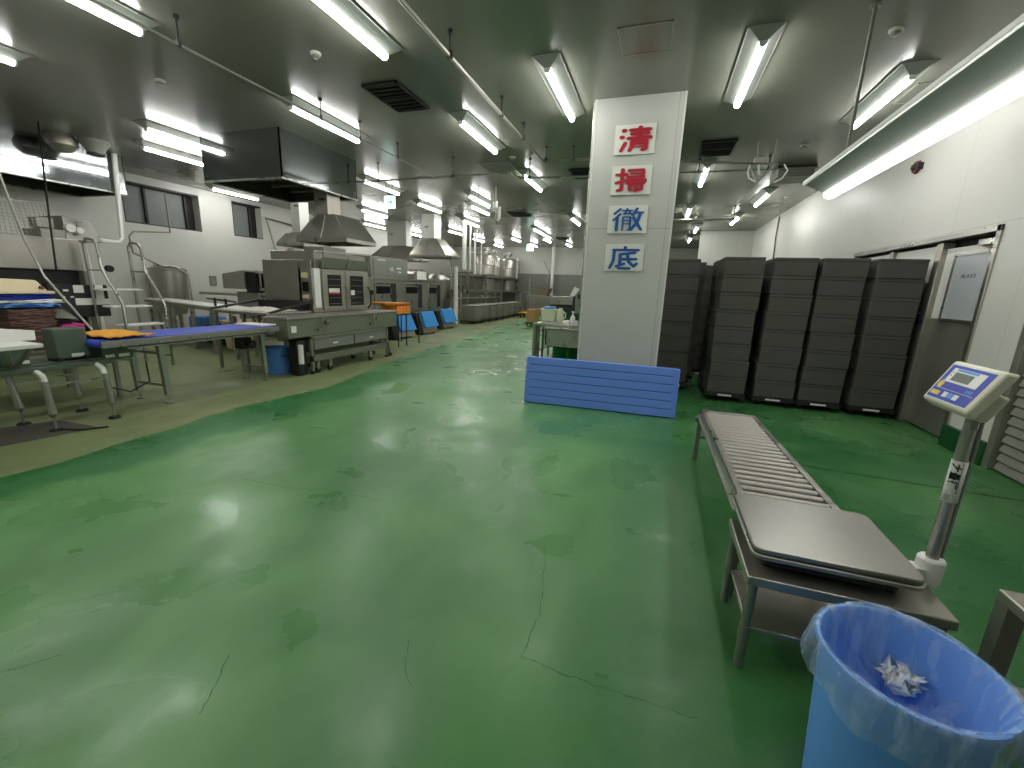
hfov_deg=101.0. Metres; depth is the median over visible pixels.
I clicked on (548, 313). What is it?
bucket
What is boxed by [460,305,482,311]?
tub
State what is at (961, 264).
door
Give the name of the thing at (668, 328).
foam box
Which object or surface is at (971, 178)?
wall
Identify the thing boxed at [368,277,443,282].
countertop
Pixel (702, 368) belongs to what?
foam box
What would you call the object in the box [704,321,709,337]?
foam box
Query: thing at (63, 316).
tray
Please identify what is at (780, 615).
shelf
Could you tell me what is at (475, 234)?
vertical pipe
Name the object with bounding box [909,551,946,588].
socket
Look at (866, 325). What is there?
foam box
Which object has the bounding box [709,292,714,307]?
foam box
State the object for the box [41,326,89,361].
box
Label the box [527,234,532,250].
exit sign
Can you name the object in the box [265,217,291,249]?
pipe
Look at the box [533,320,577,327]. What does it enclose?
countertop
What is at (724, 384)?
foam box
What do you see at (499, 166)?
ceiling vent
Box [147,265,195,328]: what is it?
kettle
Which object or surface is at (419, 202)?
ceiling lamp
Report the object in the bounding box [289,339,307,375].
waste bin
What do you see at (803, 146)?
smoke detector
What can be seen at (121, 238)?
pipe
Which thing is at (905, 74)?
ceiling lamp
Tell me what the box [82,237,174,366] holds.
steps
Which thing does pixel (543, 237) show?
ceiling lamp
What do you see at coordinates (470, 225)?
vertical pipe
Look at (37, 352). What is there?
bench
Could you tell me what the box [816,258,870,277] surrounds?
foam box
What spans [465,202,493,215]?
ceiling lamp
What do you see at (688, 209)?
ceiling lamp
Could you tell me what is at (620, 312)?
pillar
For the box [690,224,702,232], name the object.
ceiling lamp
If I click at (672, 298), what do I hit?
foam box
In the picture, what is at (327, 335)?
conveyor
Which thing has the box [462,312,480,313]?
tub
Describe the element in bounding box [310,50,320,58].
smoke detector
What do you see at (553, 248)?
vertical pipe
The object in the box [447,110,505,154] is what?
ceiling lamp
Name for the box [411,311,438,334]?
cart
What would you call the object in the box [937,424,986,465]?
baseboard
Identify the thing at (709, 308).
foam box
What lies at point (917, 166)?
fire alarm
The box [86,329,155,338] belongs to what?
cloth
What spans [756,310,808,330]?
foam box
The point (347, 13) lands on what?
ceiling lamp
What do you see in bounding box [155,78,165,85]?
smoke detector
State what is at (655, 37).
access hatch
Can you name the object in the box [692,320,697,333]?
foam box
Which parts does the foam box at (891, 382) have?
lid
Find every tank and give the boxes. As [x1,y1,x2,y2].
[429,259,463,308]
[473,247,494,289]
[488,250,501,289]
[500,253,515,290]
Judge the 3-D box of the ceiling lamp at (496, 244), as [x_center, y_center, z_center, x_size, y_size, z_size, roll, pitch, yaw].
[-0.773,-7.804,23.748,0.308,0.131,1.580,6,14,18]
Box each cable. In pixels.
[57,362,150,429]
[773,216,779,257]
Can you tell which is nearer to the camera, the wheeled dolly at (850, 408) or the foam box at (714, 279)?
the wheeled dolly at (850, 408)
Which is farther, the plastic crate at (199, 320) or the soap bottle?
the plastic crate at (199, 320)
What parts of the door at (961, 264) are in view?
white panel, pane trim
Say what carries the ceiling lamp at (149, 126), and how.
attached to the ceiling
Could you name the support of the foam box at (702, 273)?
on the foam box at (701, 280)
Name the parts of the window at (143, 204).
pane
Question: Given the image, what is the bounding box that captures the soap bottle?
[570,312,574,323]
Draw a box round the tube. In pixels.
[0,173,92,329]
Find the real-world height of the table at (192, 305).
1.100 m
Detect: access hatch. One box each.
[617,20,673,56]
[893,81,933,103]
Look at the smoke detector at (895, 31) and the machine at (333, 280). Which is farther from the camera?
the machine at (333, 280)
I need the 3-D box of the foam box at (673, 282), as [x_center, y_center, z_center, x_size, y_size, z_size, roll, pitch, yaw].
[2.677,-1.599,6.697,0.493,0.234,0.574,6,14,18]
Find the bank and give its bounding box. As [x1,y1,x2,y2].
[356,277,443,311]
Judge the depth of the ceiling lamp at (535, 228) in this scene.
16.85 m
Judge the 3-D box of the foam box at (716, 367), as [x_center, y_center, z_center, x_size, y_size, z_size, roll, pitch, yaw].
[3.182,-0.273,6.271,0.493,0.234,0.574,6,14,18]
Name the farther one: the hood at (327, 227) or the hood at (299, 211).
the hood at (299, 211)
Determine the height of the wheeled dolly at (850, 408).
0.130 m
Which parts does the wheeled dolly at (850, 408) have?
name plate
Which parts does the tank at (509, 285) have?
motor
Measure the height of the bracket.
0.611 m
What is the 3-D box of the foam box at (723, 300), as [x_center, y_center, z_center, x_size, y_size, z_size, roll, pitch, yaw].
[3.216,-1.193,6.072,0.493,0.234,0.574,6,14,18]
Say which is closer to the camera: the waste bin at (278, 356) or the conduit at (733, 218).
the waste bin at (278, 356)
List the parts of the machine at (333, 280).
button panel, door, frame, door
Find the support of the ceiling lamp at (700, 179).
attached to the ceiling
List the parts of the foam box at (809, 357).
lid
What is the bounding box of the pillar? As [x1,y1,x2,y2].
[577,90,687,366]
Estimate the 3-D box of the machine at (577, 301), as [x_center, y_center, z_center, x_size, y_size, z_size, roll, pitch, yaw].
[3.367,-3.520,19.395,0.800,1.450,0.920,6,14,18]
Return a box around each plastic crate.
[189,316,225,326]
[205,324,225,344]
[369,302,410,305]
[381,305,410,313]
[552,346,577,359]
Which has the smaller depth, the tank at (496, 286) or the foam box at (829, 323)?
the foam box at (829, 323)
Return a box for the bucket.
[540,306,558,321]
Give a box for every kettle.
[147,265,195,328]
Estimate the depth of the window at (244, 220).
13.38 m
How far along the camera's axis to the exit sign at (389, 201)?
9.73 m
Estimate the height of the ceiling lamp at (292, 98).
0.131 m
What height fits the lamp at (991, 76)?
1.424 m
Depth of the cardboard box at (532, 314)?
16.73 m
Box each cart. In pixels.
[388,313,416,339]
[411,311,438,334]
[428,308,456,328]
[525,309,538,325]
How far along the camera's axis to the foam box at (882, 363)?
5.44 m
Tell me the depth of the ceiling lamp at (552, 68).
4.80 m
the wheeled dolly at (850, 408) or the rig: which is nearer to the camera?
the wheeled dolly at (850, 408)
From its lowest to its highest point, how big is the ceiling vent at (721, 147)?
0.034 m
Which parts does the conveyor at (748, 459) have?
leg, rail, rail, leg, rail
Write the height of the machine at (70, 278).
2.447 m
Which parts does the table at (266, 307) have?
leg, slanted rail, leg, slanted rail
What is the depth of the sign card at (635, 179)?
5.35 m
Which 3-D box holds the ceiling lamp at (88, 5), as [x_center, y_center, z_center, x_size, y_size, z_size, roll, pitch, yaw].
[-3.773,-3.254,3.391,0.308,0.131,1.580,6,14,18]
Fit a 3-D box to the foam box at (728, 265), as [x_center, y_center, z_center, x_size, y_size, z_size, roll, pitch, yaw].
[3.232,-1.652,5.968,0.493,0.234,0.574,6,14,18]
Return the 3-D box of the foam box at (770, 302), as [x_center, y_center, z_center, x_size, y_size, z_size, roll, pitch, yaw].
[3.797,-1.129,5.888,0.493,0.234,0.574,6,14,18]
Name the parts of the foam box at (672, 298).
lid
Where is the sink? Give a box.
[532,320,578,356]
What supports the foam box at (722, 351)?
on the foam box at (716, 367)
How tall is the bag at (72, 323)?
0.261 m
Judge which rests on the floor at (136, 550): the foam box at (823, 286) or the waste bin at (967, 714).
the waste bin at (967, 714)
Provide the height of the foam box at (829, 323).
0.234 m
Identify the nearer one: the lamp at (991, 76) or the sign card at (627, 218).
the lamp at (991, 76)
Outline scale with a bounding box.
[733,361,1019,592]
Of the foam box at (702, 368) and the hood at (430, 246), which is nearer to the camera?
the foam box at (702, 368)
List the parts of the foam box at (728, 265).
lid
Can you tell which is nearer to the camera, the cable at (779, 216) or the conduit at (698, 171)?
the conduit at (698, 171)
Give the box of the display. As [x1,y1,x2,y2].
[570,287,578,313]
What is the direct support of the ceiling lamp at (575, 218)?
attached to the ceiling
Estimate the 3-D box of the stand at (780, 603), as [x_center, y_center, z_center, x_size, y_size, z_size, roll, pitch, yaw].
[1.292,0.950,1.804,0.653,0.440,0.460,6,14,18]
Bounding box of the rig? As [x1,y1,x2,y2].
[470,186,500,223]
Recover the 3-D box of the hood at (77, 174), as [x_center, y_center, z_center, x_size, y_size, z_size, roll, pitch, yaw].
[-9.680,-3.907,6.640,1.568,0.750,5.258,6,14,18]
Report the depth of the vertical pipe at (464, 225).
15.95 m
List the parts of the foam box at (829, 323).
lid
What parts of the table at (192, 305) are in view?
leg, leg, leg, leg, leg, guide rail, leg, leg, leg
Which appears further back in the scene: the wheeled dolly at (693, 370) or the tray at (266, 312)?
the wheeled dolly at (693, 370)
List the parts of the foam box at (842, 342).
lid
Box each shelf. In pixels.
[731,569,835,647]
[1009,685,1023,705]
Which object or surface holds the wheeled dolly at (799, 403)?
on the floor at (136, 550)
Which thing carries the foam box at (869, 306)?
on the foam box at (866, 325)
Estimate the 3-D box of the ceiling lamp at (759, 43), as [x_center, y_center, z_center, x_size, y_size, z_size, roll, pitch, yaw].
[2.495,-3.257,4.449,0.308,0.131,1.580,6,14,18]
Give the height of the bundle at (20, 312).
0.088 m
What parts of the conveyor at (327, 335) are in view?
drawer, frame, drawer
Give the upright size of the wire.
2.350 m
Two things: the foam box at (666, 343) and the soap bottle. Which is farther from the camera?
the soap bottle
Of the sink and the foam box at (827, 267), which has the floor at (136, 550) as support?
the sink
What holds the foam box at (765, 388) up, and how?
on the wheeled dolly at (751, 396)
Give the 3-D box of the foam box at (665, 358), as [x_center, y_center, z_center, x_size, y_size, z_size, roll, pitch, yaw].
[2.617,-0.453,6.963,0.493,0.234,0.574,6,14,18]
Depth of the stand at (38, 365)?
4.13 m
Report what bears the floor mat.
on the floor at (136, 550)
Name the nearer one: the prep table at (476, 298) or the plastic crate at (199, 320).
the plastic crate at (199, 320)
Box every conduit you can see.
[90,0,432,176]
[356,156,588,182]
[398,0,752,164]
[673,206,735,220]
[679,155,819,173]
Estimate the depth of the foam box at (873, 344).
5.39 m
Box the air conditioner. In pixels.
[770,164,817,183]
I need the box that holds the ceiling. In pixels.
[0,0,1023,247]
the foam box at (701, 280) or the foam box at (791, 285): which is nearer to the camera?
the foam box at (791, 285)
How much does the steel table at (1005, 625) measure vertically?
0.500 m
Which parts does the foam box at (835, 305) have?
lid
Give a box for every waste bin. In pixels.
[265,345,290,374]
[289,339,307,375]
[802,601,1023,767]
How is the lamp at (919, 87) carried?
attached to the ceiling
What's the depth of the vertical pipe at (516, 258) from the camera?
24.73 m
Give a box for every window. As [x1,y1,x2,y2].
[121,181,201,231]
[231,201,261,238]
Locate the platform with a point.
(461, 275)
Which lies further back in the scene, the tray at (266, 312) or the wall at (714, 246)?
the wall at (714, 246)
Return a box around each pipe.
[80,153,124,329]
[128,193,170,265]
[199,291,236,295]
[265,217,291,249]
[454,267,457,323]
[462,222,466,269]
[469,225,470,269]
[474,233,476,273]
[480,234,481,274]
[516,258,517,277]
[550,247,554,295]
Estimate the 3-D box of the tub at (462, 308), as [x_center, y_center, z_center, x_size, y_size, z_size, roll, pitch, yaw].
[-1.642,-3.073,17.186,0.584,0.070,0.704,6,14,18]
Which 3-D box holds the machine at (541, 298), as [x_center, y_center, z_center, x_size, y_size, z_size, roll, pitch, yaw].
[1.748,-5.413,23.878,1.600,3.017,1.100,6,14,18]
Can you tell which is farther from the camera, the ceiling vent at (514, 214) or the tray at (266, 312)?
the ceiling vent at (514, 214)
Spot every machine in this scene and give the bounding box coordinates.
[0,197,111,372]
[222,270,276,340]
[262,246,371,362]
[525,261,553,315]
[550,296,575,319]
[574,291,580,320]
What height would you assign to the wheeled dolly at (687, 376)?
0.130 m
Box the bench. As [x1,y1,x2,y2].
[29,350,122,395]
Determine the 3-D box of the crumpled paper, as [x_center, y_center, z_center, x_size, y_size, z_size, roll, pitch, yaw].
[1.204,0.910,1.307,0.132,0.094,0.104,-2,14,-18]
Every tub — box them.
[0,278,54,293]
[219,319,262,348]
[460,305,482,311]
[460,316,481,320]
[462,308,480,309]
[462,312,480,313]
[462,314,480,316]
[469,304,488,306]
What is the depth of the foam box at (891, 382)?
5.49 m
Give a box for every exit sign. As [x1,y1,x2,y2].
[384,181,394,208]
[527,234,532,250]
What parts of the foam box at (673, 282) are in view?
lid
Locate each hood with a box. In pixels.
[0,126,127,197]
[43,131,78,153]
[199,127,356,202]
[276,202,327,248]
[296,189,375,246]
[371,221,428,262]
[409,214,460,259]
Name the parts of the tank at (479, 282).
motor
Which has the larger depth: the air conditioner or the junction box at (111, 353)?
the air conditioner
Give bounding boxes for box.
[0,349,30,367]
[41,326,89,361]
[89,347,132,359]
[656,365,686,381]
[657,351,688,367]
[658,336,690,352]
[660,321,692,337]
[662,306,694,322]
[664,290,696,306]
[665,275,699,290]
[667,259,700,274]
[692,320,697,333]
[693,306,700,319]
[696,292,701,305]
[697,277,703,291]
[699,262,706,276]
[699,362,704,381]
[700,292,710,305]
[702,279,711,291]
[703,369,745,393]
[704,265,712,278]
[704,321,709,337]
[705,355,749,377]
[707,307,712,321]
[707,339,750,361]
[708,323,753,344]
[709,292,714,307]
[710,276,717,291]
[710,308,755,327]
[712,260,719,276]
[714,292,759,310]
[716,275,763,292]
[718,257,765,275]
[746,373,795,398]
[748,357,797,382]
[751,342,802,365]
[753,326,804,348]
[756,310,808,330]
[759,294,812,312]
[761,276,815,294]
[764,257,819,276]
[793,380,842,403]
[796,364,846,386]
[800,347,851,369]
[802,330,854,351]
[806,313,857,333]
[810,295,861,315]
[812,277,865,296]
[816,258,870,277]
[840,384,897,409]
[844,367,902,391]
[849,350,906,373]
[852,333,909,355]
[854,315,914,336]
[858,297,920,317]
[862,278,924,298]
[866,259,929,278]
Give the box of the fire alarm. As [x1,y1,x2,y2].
[910,160,923,173]
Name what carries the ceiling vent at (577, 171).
in the ceiling
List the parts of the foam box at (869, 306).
lid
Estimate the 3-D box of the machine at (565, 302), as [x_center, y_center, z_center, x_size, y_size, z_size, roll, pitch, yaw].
[2.726,-3.813,21.238,1.400,1.150,1.000,6,14,18]
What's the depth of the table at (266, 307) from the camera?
7.04 m
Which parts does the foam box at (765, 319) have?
lid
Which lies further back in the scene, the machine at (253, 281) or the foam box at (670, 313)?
the machine at (253, 281)
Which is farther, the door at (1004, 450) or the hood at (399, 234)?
the hood at (399, 234)
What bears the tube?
on the cloth
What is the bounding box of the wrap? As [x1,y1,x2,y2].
[0,294,51,299]
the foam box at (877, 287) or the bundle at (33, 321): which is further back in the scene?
the foam box at (877, 287)
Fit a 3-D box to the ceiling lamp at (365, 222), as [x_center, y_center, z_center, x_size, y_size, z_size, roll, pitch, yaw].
[-5.640,-6.509,17.289,0.308,0.131,1.580,6,14,18]
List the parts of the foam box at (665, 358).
lid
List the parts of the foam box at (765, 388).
lid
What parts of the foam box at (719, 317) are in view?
lid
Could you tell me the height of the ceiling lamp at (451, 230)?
0.131 m
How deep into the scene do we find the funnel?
7.67 m
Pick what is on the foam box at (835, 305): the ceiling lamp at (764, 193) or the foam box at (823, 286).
the foam box at (823, 286)
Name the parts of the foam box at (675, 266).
lid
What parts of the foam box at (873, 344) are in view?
lid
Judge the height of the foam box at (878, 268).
0.234 m
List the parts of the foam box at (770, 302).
lid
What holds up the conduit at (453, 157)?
hanging from the ceiling
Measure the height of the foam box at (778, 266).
0.234 m
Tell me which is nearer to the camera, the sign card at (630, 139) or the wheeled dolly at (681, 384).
the sign card at (630, 139)
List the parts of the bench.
leg, leg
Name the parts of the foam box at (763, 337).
lid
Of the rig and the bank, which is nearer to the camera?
the rig
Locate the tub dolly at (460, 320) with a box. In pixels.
[460,320,482,323]
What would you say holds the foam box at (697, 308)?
on the foam box at (695, 322)
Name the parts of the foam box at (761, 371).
lid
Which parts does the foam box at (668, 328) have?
lid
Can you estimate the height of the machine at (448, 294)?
2.620 m
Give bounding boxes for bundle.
[0,307,56,317]
[0,317,57,326]
[0,325,57,333]
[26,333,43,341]
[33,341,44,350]
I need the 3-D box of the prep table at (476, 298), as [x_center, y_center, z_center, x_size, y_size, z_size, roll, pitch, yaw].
[-1.543,-3.534,19.645,0.290,1.000,5.200,6,14,18]
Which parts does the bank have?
oven door, dark panel, oven door, dark panel, oven door, dark panel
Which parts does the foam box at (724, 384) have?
lid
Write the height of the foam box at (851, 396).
0.234 m
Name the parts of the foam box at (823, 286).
lid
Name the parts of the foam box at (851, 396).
lid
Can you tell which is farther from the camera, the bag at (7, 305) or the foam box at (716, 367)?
the foam box at (716, 367)
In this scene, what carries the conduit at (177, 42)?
hanging from the ceiling
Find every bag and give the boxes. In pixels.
[0,299,64,303]
[0,303,61,307]
[56,322,84,327]
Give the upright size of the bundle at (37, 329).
0.087 m
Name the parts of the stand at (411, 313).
leg, leg, frame, leg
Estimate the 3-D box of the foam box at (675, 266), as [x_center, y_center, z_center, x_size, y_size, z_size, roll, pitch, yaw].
[2.671,-1.827,6.638,0.493,0.234,0.574,6,14,18]
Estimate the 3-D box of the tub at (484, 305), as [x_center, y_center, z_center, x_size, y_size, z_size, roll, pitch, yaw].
[-1.366,-3.354,18.035,0.650,0.082,0.770,6,14,18]
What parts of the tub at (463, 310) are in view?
grey tub, grey tub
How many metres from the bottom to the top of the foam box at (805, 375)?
0.234 m
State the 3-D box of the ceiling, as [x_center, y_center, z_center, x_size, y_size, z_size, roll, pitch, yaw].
[-0.848,-5.050,11.192,16.300,0.100,28.200,6,14,18]
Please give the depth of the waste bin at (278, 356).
6.74 m
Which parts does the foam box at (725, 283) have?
lid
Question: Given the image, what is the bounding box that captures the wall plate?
[209,276,216,285]
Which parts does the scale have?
load frame, weighing plate, printed frame, blue panel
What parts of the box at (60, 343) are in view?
label plate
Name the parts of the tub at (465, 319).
grey tub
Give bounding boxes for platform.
[439,251,519,315]
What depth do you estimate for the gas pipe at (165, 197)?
10.12 m
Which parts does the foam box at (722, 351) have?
lid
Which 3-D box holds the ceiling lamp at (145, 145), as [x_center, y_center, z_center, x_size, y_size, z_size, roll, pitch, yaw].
[-6.542,-4.500,8.369,0.308,0.131,1.580,6,14,18]
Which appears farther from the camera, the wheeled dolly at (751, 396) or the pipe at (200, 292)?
the pipe at (200, 292)
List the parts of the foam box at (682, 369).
lid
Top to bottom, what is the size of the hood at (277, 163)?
0.750 m
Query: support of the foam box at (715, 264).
on the foam box at (714, 279)
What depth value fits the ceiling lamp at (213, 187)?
11.64 m
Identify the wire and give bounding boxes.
[37,122,56,269]
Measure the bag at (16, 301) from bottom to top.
0.044 m
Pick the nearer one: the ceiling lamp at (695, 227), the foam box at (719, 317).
the foam box at (719, 317)
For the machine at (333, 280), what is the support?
on the floor at (136, 550)
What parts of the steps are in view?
handrail, black knob, step plate, step plate, step plate, handrail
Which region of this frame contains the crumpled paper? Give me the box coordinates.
[873,653,927,697]
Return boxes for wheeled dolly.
[679,380,685,388]
[685,375,691,381]
[691,369,699,374]
[701,383,744,401]
[744,387,793,406]
[793,397,840,411]
[839,400,894,417]
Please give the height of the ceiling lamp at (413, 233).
0.131 m
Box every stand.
[0,356,121,431]
[379,312,419,346]
[720,518,959,668]
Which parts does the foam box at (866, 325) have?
lid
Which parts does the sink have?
leg, panel, leg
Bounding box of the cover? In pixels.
[408,269,428,279]
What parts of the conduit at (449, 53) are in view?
hanger rod, hanger rod, hanger rod, hanger rod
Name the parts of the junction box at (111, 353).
label plate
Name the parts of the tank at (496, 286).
motor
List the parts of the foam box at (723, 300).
lid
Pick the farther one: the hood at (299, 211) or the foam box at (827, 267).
the hood at (299, 211)
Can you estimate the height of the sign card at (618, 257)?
0.340 m
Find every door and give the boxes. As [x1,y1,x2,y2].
[853,224,1004,436]
[980,324,1023,484]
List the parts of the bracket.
bracket frame, drop rod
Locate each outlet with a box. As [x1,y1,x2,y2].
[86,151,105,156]
[781,169,811,174]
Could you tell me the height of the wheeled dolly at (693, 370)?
0.130 m
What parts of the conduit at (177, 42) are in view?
hanger rod, hanger rod, hanger rod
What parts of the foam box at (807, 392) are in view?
lid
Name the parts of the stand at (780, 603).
leg, leg, leg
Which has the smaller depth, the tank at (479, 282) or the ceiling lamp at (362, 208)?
the ceiling lamp at (362, 208)
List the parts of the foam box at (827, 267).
lid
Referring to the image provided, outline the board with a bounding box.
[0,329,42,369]
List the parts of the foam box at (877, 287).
lid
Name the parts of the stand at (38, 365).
leg, leg, stand plate, leg, leg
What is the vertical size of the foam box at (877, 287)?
0.234 m
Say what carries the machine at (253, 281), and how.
on the floor at (136, 550)
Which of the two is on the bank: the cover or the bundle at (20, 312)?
the cover
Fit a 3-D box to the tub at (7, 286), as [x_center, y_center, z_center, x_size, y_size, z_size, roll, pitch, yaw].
[-5.667,-1.089,4.660,0.640,0.157,0.630,6,14,18]
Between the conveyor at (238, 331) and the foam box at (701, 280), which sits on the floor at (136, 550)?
the conveyor at (238, 331)
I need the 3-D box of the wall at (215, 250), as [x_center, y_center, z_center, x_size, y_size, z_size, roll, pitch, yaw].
[-8.350,-3.963,14.025,0.400,3.840,28.200,6,14,18]
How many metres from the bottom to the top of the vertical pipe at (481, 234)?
1.820 m
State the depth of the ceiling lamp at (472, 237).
21.11 m
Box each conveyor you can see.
[85,322,278,403]
[262,309,396,373]
[692,409,840,596]
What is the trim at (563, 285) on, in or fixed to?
attached to the wall at (568, 261)
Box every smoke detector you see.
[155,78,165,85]
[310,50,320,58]
[800,144,808,148]
[888,25,904,36]
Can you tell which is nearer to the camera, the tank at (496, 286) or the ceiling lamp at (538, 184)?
the ceiling lamp at (538, 184)
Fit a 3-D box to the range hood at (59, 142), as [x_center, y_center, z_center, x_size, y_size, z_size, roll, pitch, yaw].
[-8.031,-4.279,7.528,0.440,0.300,0.440,6,14,18]
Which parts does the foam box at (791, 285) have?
lid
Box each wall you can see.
[0,172,453,330]
[454,247,698,274]
[697,231,754,264]
[751,94,1023,441]
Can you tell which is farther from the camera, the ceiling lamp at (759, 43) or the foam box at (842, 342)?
the foam box at (842, 342)
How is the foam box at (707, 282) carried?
on the foam box at (705, 296)
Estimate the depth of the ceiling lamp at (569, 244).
21.80 m
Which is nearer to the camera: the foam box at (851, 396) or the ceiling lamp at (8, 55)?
the ceiling lamp at (8, 55)
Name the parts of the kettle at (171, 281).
leg, lid, leg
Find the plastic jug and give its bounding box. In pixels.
[557,308,565,321]
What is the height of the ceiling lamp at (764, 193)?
0.131 m
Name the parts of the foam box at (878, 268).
lid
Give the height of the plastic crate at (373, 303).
0.085 m
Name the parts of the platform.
post, post, post, guard rail, post, post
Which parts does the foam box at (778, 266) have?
lid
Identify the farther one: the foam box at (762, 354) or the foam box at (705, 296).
the foam box at (705, 296)
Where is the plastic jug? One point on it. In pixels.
(560, 315)
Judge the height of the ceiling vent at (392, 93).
0.034 m
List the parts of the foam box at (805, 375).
lid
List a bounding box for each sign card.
[604,244,644,270]
[607,205,648,232]
[610,164,652,194]
[614,122,656,155]
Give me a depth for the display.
15.73 m
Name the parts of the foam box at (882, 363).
lid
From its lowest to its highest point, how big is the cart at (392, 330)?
0.680 m
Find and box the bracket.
[747,141,788,182]
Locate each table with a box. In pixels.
[143,298,259,359]
[210,298,311,370]
[451,297,500,308]
[977,589,1023,705]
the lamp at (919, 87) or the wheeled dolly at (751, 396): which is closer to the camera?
the lamp at (919, 87)
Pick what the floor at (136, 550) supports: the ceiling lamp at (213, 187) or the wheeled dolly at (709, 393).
the wheeled dolly at (709, 393)
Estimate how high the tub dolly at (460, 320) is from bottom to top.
0.120 m
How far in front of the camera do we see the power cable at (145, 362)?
4.57 m
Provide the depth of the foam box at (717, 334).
5.92 m
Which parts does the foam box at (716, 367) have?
lid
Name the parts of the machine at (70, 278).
control panel, edge plate, post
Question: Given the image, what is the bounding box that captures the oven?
[353,255,407,278]
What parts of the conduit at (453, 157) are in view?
hanger rod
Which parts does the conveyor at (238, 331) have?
leg, leg, plate, leg, motor, leg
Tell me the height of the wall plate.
0.280 m
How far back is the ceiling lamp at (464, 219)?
15.43 m
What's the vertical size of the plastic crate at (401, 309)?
0.190 m
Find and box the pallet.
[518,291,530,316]
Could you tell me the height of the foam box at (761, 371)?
0.234 m
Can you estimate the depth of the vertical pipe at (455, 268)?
16.13 m
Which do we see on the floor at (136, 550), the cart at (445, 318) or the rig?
the cart at (445, 318)
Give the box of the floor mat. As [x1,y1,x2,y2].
[0,420,94,446]
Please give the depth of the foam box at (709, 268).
7.54 m
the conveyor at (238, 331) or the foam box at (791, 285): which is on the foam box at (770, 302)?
the foam box at (791, 285)
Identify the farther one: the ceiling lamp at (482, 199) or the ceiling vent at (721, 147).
the ceiling lamp at (482, 199)
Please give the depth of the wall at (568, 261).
24.73 m
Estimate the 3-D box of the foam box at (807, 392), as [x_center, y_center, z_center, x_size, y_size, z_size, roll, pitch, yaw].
[4.268,0.074,5.991,0.493,0.234,0.574,6,14,18]
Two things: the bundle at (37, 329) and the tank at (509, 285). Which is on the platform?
the tank at (509, 285)
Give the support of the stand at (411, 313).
on the floor at (136, 550)
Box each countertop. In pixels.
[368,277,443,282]
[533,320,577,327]
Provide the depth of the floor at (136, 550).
2.32 m
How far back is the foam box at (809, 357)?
5.61 m
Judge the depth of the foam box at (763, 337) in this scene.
5.75 m
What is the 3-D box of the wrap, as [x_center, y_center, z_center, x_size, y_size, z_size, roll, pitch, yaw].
[-5.711,-0.960,4.569,0.650,0.077,0.828,6,14,18]
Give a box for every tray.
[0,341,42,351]
[35,307,79,323]
[211,309,310,315]
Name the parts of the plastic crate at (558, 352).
rail, rail, rail, rail, rail, rail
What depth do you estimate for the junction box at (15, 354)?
3.85 m
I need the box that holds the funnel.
[76,136,110,156]
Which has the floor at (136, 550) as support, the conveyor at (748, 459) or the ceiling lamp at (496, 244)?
the conveyor at (748, 459)
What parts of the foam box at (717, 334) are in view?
lid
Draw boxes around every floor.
[0,309,1023,767]
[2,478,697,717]
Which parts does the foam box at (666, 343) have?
lid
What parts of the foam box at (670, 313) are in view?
lid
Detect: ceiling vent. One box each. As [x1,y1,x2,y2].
[361,80,428,112]
[478,162,516,172]
[507,212,531,216]
[568,168,588,178]
[698,138,738,156]
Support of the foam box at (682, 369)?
on the wheeled dolly
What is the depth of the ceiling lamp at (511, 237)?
20.22 m
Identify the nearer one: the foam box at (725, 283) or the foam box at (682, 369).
the foam box at (725, 283)
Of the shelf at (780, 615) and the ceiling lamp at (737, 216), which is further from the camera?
the ceiling lamp at (737, 216)
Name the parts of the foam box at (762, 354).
lid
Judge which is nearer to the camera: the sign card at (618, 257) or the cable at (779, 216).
the sign card at (618, 257)
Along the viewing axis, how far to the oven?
12.14 m
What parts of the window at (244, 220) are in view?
pane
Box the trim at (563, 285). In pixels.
[453,272,581,311]
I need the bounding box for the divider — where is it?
[524,356,679,418]
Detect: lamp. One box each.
[0,44,32,66]
[67,0,161,36]
[130,140,202,165]
[132,119,200,147]
[203,184,262,200]
[275,95,369,143]
[313,0,403,60]
[355,206,391,217]
[356,175,404,194]
[360,220,386,228]
[411,231,421,236]
[412,199,445,212]
[444,228,461,234]
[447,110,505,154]
[459,217,481,226]
[462,191,492,206]
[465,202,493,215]
[469,236,486,242]
[492,243,504,247]
[508,236,522,241]
[515,169,547,191]
[529,226,545,234]
[531,52,584,121]
[540,236,553,242]
[541,232,552,238]
[563,242,572,246]
[567,215,583,225]
[681,204,696,217]
[685,235,694,242]
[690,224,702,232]
[693,160,717,186]
[723,21,787,108]
[726,213,745,224]
[749,188,778,206]
[802,1,1023,198]
[839,59,939,128]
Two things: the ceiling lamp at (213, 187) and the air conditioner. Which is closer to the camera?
the air conditioner
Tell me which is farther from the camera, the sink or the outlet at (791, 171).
the sink

